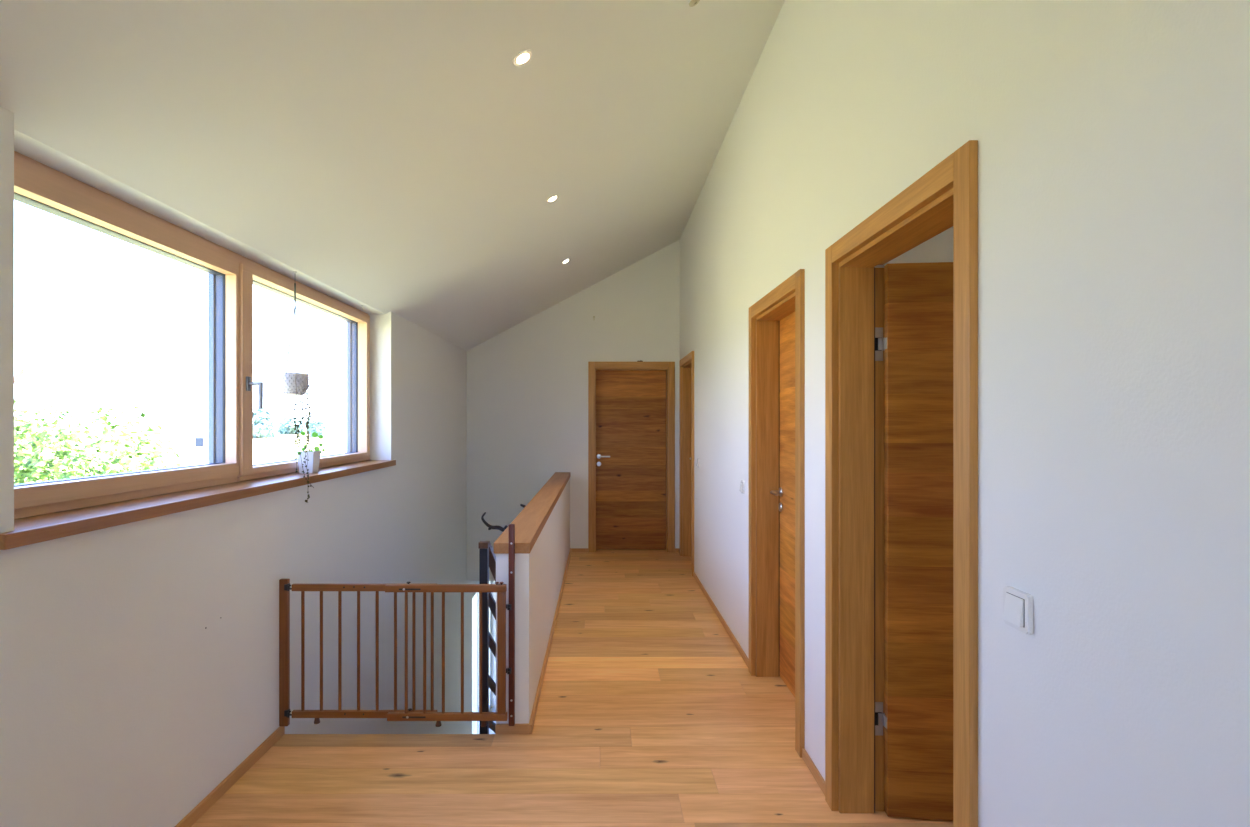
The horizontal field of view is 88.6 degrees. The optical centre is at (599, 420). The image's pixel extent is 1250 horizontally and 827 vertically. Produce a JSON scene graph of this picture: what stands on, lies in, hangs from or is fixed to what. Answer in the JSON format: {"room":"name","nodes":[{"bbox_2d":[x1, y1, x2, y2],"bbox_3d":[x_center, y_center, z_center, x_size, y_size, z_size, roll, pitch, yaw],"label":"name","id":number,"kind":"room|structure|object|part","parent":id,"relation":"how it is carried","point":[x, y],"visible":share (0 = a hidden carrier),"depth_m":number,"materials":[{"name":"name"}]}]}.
{"room":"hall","nodes":[
{"label":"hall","id":0,"kind":"room"},
{"bbox_2d":[0,106,495,826],"bbox_3d":[-1.637,1.780,4.600,0.325,5.140,15.200,0,0,0],"label":"wall","id":1,"kind":"structure","parent":0,"point":[119,707],"depth_m":2.42,"materials":[{"name":"white paint"}]},
{"bbox_2d":[14,151,369,518],"bbox_3d":[-1.670,-0.227,3.064,0.260,1.054,2.906,0,0,0],"label":"window","id":2,"kind":"structure","parent":1,"relation":"in","point":[232,276],"depth_m":2.86,"materials":[{"name":"brown wood"}]},
{"bbox_3d":[-1.576,-0.129,2.925,0.072,0.148,0.028,0,0,0],"label":"handle","id":3,"kind":"part","parent":2,"relation":"part of","materials":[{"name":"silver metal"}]},
{"bbox_3d":[-1.643,-0.233,3.685,0.063,0.962,1.598,0,0,0],"label":"sash","id":4,"kind":"part","parent":2,"relation":"part of","materials":[{"name":"brown wood"}]},
{"bbox_2d":[0,460,395,549],"bbox_3d":[-1.556,0.295,3.048,0.218,0.038,2.984,0,0,0],"label":"windowsill","id":5,"kind":"structure","parent":1,"relation":"attached to","point":[50,526],"depth_m":2.13,"materials":[{"name":"brown wood"}]},
{"bbox_2d":[297,431,324,472],"bbox_3d":[-1.545,0.164,3.435,0.088,0.223,0.264,0,0,0],"label":"potted plant","id":6,"kind":"object","parent":5,"relation":"on","point":[313,457],"visible":0.93,"depth_m":3.36,"materials":[{"name":"green plant"}]},
{"bbox_3d":[-1.545,0.218,3.397,0.088,0.115,0.088,0,0,0],"label":"pot","id":7,"kind":"part","parent":6,"relation":"part of","materials":[{"name":"white ceramic"}]},
{"bbox_2d":[175,726,284,826],"bbox_3d":[-1.468,1.427,-0.018,0.015,0.045,5.965,0,0,0],"label":"baseboard","id":8,"kind":"structure","parent":1,"relation":"attached to","point":[197,812],"depth_m":2.53,"materials":[{"name":"brown wood"}]},
{"bbox_2d":[279,524,514,726],"bbox_3d":[-0.934,0.941,2.931,1.080,0.930,0.081,0,0,0],"label":"safety gate","id":9,"kind":"object","parent":1,"relation":"attached to","point":[410,714],"visible":1,"depth_m":2.92,"materials":[{"name":"brown wood"}]},
{"bbox_3d":[-1.454,1.066,2.950,0.040,0.676,0.024,0,0,0],"label":"wall post","id":10,"kind":"part","parent":9,"relation":"part of","materials":[{"name":"brown wood"}]},
{"bbox_3d":[-1.079,0.763,2.935,0.663,0.031,0.022,0,0,0],"label":"rail","id":11,"kind":"part","parent":9,"relation":"part of","materials":[{"name":"brown wood"}]},
{"bbox_3d":[-1.079,1.343,2.935,0.663,0.030,0.022,0,0,0],"label":"rail","id":12,"kind":"part","parent":9,"relation":"part of","materials":[{"name":"brown wood"}]},
{"bbox_3d":[-0.700,0.759,2.906,0.548,0.033,0.024,0,0,0],"label":"rail","id":13,"kind":"part","parent":9,"relation":"part of","materials":[{"name":"brown wood"}]},
{"bbox_3d":[-0.693,1.342,2.906,0.544,0.032,0.024,0,0,0],"label":"rail","id":14,"kind":"part","parent":9,"relation":"part of","materials":[{"name":"brown wood"}]},
{"bbox_3d":[-0.408,0.941,2.959,0.028,0.930,0.025,0,0,0],"label":"latch post","id":15,"kind":"part","parent":9,"relation":"part of","materials":[{"name":"brown wood"}]},
{"bbox_2d":[472,581,490,733],"bbox_3d":[-1.640,3.125,8.390,0.080,2.146,2.016,0,0,0],"label":"window","id":16,"kind":"structure","parent":1,"relation":"in","point":[475,724],"depth_m":8.36,"materials":[{"name":"white glass"}]},
{"bbox_2d":[0,0,784,350],"bbox_3d":[-0.380,-1.577,2.140,2.880,1.645,10.280,0,0,0],"label":"ceiling","id":17,"kind":"structure","parent":0,"point":[396,156],"depth_m":2.57,"materials":[{"name":"white paint"}]},
{"bbox_2d":[277,271,313,501],"bbox_3d":[-1.514,-0.178,3.185,0.166,1.153,0.225,0,0,-28],"label":"hanging planter","id":18,"kind":"object","parent":17,"relation":"hanging from","point":[289,383],"visible":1,"depth_m":3.17,"materials":[{"name":"white ceramic"}]},
{"bbox_3d":[-1.540,-0.184,3.215,0.147,0.109,0.147,0,0,0],"label":"pot","id":19,"kind":"part","parent":18,"relation":"part of","materials":[{"name":"white ceramic"}]},
{"bbox_3d":[-1.525,-0.494,3.223,0.106,0.522,0.123,0,0,-29],"label":"cord","id":20,"kind":"part","parent":18,"relation":"part of","materials":[{"name":"grey plastic"}]},
{"bbox_2d":[512,49,532,65],"bbox_3d":[-0.296,-1.389,2.449,0.077,0.042,0.086,0,0,0],"label":"ceiling spotlight","id":21,"kind":"object","parent":17,"relation":"attached to","point":[524,56],"visible":1,"depth_m":2.44,"materials":[{"name":"white metal"}]},
{"bbox_3d":[-0.295,-1.387,2.449,0.046,0.025,0.052,0,0,0],"label":"bulb","id":22,"kind":"part","parent":21,"relation":"part of","materials":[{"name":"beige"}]},
{"bbox_2d":[546,194,558,202],"bbox_3d":[-0.296,-1.389,3.997,0.077,0.042,0.086,0,0,0],"label":"ceiling spotlight","id":23,"kind":"object","parent":17,"relation":"attached to","point":[554,197],"visible":1,"depth_m":3.99,"materials":[{"name":"beige"}]},
{"bbox_2d":[689,0,699,6],"bbox_3d":[0.395,-1.750,2.670,0.048,0.028,0.052,0,0,0],"label":"outlet","id":24,"kind":"object","parent":17,"relation":"attached to","point":[692,3],"visible":1,"depth_m":2.67,"materials":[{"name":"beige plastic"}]},
{"bbox_2d":[478,707,495,733],"bbox_3d":[1.300,4.275,7.450,6.200,0.150,9.500,0,0,0],"label":"floor","id":25,"kind":"structure","parent":0,"point":[492,709],"depth_m":9.25,"materials":[{"name":"stone"}]},
{"bbox_2d":[496,478,569,723],"bbox_3d":[-0.408,1.033,5.030,0.154,0.834,4.100,0,0,0],"label":"wall","id":26,"kind":"structure","parent":0,"point":[539,574],"depth_m":3.14,"materials":[{"name":"white paint"}]},
{"bbox_2d":[481,504,525,531],"bbox_3d":[-0.567,0.616,4.221,0.110,0.203,1.266,0,0,4],"label":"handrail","id":27,"kind":"object","parent":26,"relation":"attached to","point":[489,526],"visible":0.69,"depth_m":3.66,"materials":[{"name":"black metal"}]},
{"bbox_2d":[495,724,528,733],"bbox_3d":[-0.408,1.429,2.973,0.154,0.042,0.015,0,0,0],"label":"baseboard","id":28,"kind":"structure","parent":26,"relation":"attached to","point":[499,728],"depth_m":2.96,"materials":[{"name":"brown wood"}]},
{"bbox_2d":[494,472,570,553],"bbox_3d":[-0.410,0.591,5.026,0.169,0.050,4.108,0,0,0],"label":"trim","id":29,"kind":"structure","parent":26,"relation":"on","point":[529,523],"depth_m":3.75,"materials":[{"name":"brown wood"}]},
{"bbox_2d":[529,548,570,733],"bbox_3d":[-0.324,1.429,5.022,0.015,0.042,4.115,0,0,0],"label":"baseboard","id":30,"kind":"structure","parent":26,"relation":"attached to","point":[538,692],"depth_m":3.81,"materials":[{"name":"brown wood"}]},
{"bbox_2d":[191,549,952,826],"bbox_3d":[1.363,1.461,2.077,5.675,0.022,10.366,0,0,0],"label":"floor","id":31,"kind":"structure","parent":0,"point":[649,713],"depth_m":2.78,"materials":[{"name":"brown wood"}]},
{"bbox_2d":[467,240,679,580],"bbox_3d":[-0.207,-0.290,7.180,2.535,4.120,0.200,0,0,0],"label":"wall","id":32,"kind":"structure","parent":0,"point":[527,384],"depth_m":7.08,"materials":[{"name":"white paint"}]},
{"bbox_2d":[571,548,587,551],"bbox_3d":[-0.223,1.429,7.074,0.186,0.042,0.012,0,0,0],"label":"baseboard","id":33,"kind":"structure","parent":32,"relation":"attached to","point":[572,549],"depth_m":7.07,"materials":[{"name":"brown wood"}]},
{"bbox_2d":[588,362,674,551],"bbox_3d":[0.348,0.398,7.159,0.955,2.105,0.198,0,0,0],"label":"door","id":34,"kind":"structure","parent":32,"relation":"in","point":[631,405],"depth_m":7.22,"materials":[{"name":"brown wood"}]},
{"bbox_2d":[882,226,952,267],"bbox_3d":[2.630,0.100,2.770,3.140,2.700,0.100,0,0,0],"label":"wall","id":35,"kind":"structure","parent":0,"point":[939,248],"depth_m":2.72,"materials":[{"name":"white paint"}]},
{"bbox_2d":[680,0,1249,826],"bbox_3d":[0.971,-0.240,2.140,0.179,4.020,10.280,0,0,0],"label":"wall","id":36,"kind":"structure","parent":0,"point":[1113,136],"depth_m":1.23,"materials":[{"name":"white paint"}]},
{"bbox_2d":[679,351,693,575],"bbox_3d":[0.960,0.398,6.457,0.198,2.105,0.955,0,0,0],"label":"door","id":37,"kind":"structure","parent":36,"relation":"in","point":[686,364],"depth_m":6.85,"materials":[{"name":"brown wood"}]},
{"bbox_2d":[693,572,748,668],"bbox_3d":[0.875,1.429,4.845,0.012,0.042,2.266,0,0,0],"label":"baseboard","id":38,"kind":"structure","parent":36,"relation":"attached to","point":[729,632],"depth_m":4.48,"materials":[{"name":"brown wood"}]},
{"bbox_2d":[739,480,744,493],"bbox_3d":[0.871,0.405,3.930,0.019,0.081,0.081,0,0,0],"label":"light switch","id":39,"kind":"object","parent":36,"relation":"attached to","point":[742,483],"visible":1,"depth_m":3.90,"materials":[{"name":"white plastic"}]},
{"bbox_3d":[0.876,0.405,3.930,0.010,0.081,0.081,0,0,0],"label":"plate","id":40,"kind":"part","parent":39,"relation":"part of","materials":[{"name":"white plastic"}]},
{"bbox_2d":[749,269,804,757],"bbox_3d":[0.960,0.398,3.232,0.198,2.105,0.955,0,0,0],"label":"door","id":41,"kind":"structure","parent":36,"relation":"in","point":[777,320],"depth_m":3.63,"materials":[{"name":"brown wood"}]},
{"bbox_3d":[0.985,0.399,3.543,0.066,0.052,0.151,0,0,0],"label":"handle","id":42,"kind":"part","parent":41,"relation":"part of","materials":[{"name":"silver metal"}]},
{"bbox_2d":[802,748,824,794],"bbox_3d":[0.875,1.429,2.601,0.012,0.042,0.304,0,0,0],"label":"baseboard","id":43,"kind":"structure","parent":36,"relation":"attached to","point":[808,761],"depth_m":2.60,"materials":[{"name":"brown wood"}]},
{"bbox_2d":[825,140,977,826],"bbox_3d":[1.360,0.398,1.970,0.998,2.105,0.955,0,0,0],"label":"door","id":44,"kind":"structure","parent":36,"relation":"in","point":[901,339],"depth_m":2.33,"materials":[{"name":"brown wood"}]},
{"bbox_2d":[1003,586,1032,633],"bbox_3d":[0.871,0.395,1.342,0.019,0.081,0.081,0,0,0],"label":"light switch","id":45,"kind":"object","parent":36,"relation":"attached to","point":[1017,604],"visible":1,"depth_m":1.33,"materials":[{"name":"white plastic"}]},
{"label":"outside","id":46,"kind":"structure","parent":0,"visible":0},
{"bbox_2d":[14,424,344,481],"bbox_3d":[-15.000,2.450,35.000,160.000,3.899,170.000,0,0,0],"label":"ground","id":47,"kind":"structure","parent":46,"point":[280,447],"depth_m":36.89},
{"bbox_2d":[14,369,24,382],"bbox_3d":[-21.971,0.669,20.511,5.050,4.620,6.200,0,0,-44],"label":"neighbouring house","id":48,"kind":"structure","parent":47,"relation":"on","point":[18,375],"depth_m":19.95,"materials":[{"name":"white"}]},
{"bbox_2d":[14,393,183,483],"bbox_3d":[-6.146,2.048,6.877,2.812,4.714,2.516,0,0,0],"label":"bush","id":49,"kind":"object","parent":47,"relation":"on","point":[31,469],"visible":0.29,"depth_m":6.91,"materials":[{"name":"green plant"}]},
{"bbox_2d":[160,430,208,461],"bbox_3d":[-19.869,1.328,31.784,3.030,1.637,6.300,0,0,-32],"label":"house","id":50,"kind":"structure","parent":47,"relation":"on","point":[194,444],"depth_m":29.01,"materials":[{"name":"white paint"}]},
{"bbox_2d":[253,407,279,437],"bbox_3d":[-22.291,0.247,41.928,2.145,2.357,2.113,0,0,0],"label":"tree","id":51,"kind":"object","parent":47,"relation":"on","point":[263,422],"visible":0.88,"depth_m":41.75,"materials":[{"name":"green plant"}]},
{"bbox_2d":[275,415,305,433],"bbox_3d":[-22.632,0.550,46.986,2.134,2.048,2.111,0,0,0],"label":"tree","id":52,"kind":"object","parent":47,"relation":"on","point":[287,426],"visible":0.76,"depth_m":46.51,"materials":[{"name":"green plant"}]},
{"bbox_2d":[304,417,330,436],"bbox_3d":[-19.392,0.502,43.958,1.654,1.725,1.840,0,0,0],"label":"tree","id":53,"kind":"object","parent":47,"relation":"on","point":[317,425],"visible":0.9,"depth_m":43.58,"materials":[{"name":"green plant"}]},
{"bbox_3d":[-0.980,2.917,4.980,0.990,2.567,4.090,0,0,0],"label":"floor","id":54,"kind":"structure","parent":0,"visible":0},
{"bbox_2d":[479,541,495,733],"bbox_3d":[-0.547,2.449,5.000,0.044,3.758,4.000,0,0,0],"label":"balustrade","id":55,"kind":"object","parent":54,"relation":"on","point":[487,558],"visible":0.2,"depth_m":3.00,"materials":[{"name":"grey metal"}]},
{"bbox_3d":[-0.547,1.125,3.025,0.038,1.050,0.040,0,0,0],"label":"newel post","id":56,"kind":"part","parent":55,"relation":"part of","materials":[{"name":"grey metal"}]},
{"bbox_3d":[-0.547,1.823,4.990,0.044,2.507,3.980,0,0,0],"label":"handrail","id":57,"kind":"part","parent":55,"relation":"part of","materials":[{"name":"brown wood"}]}
]}

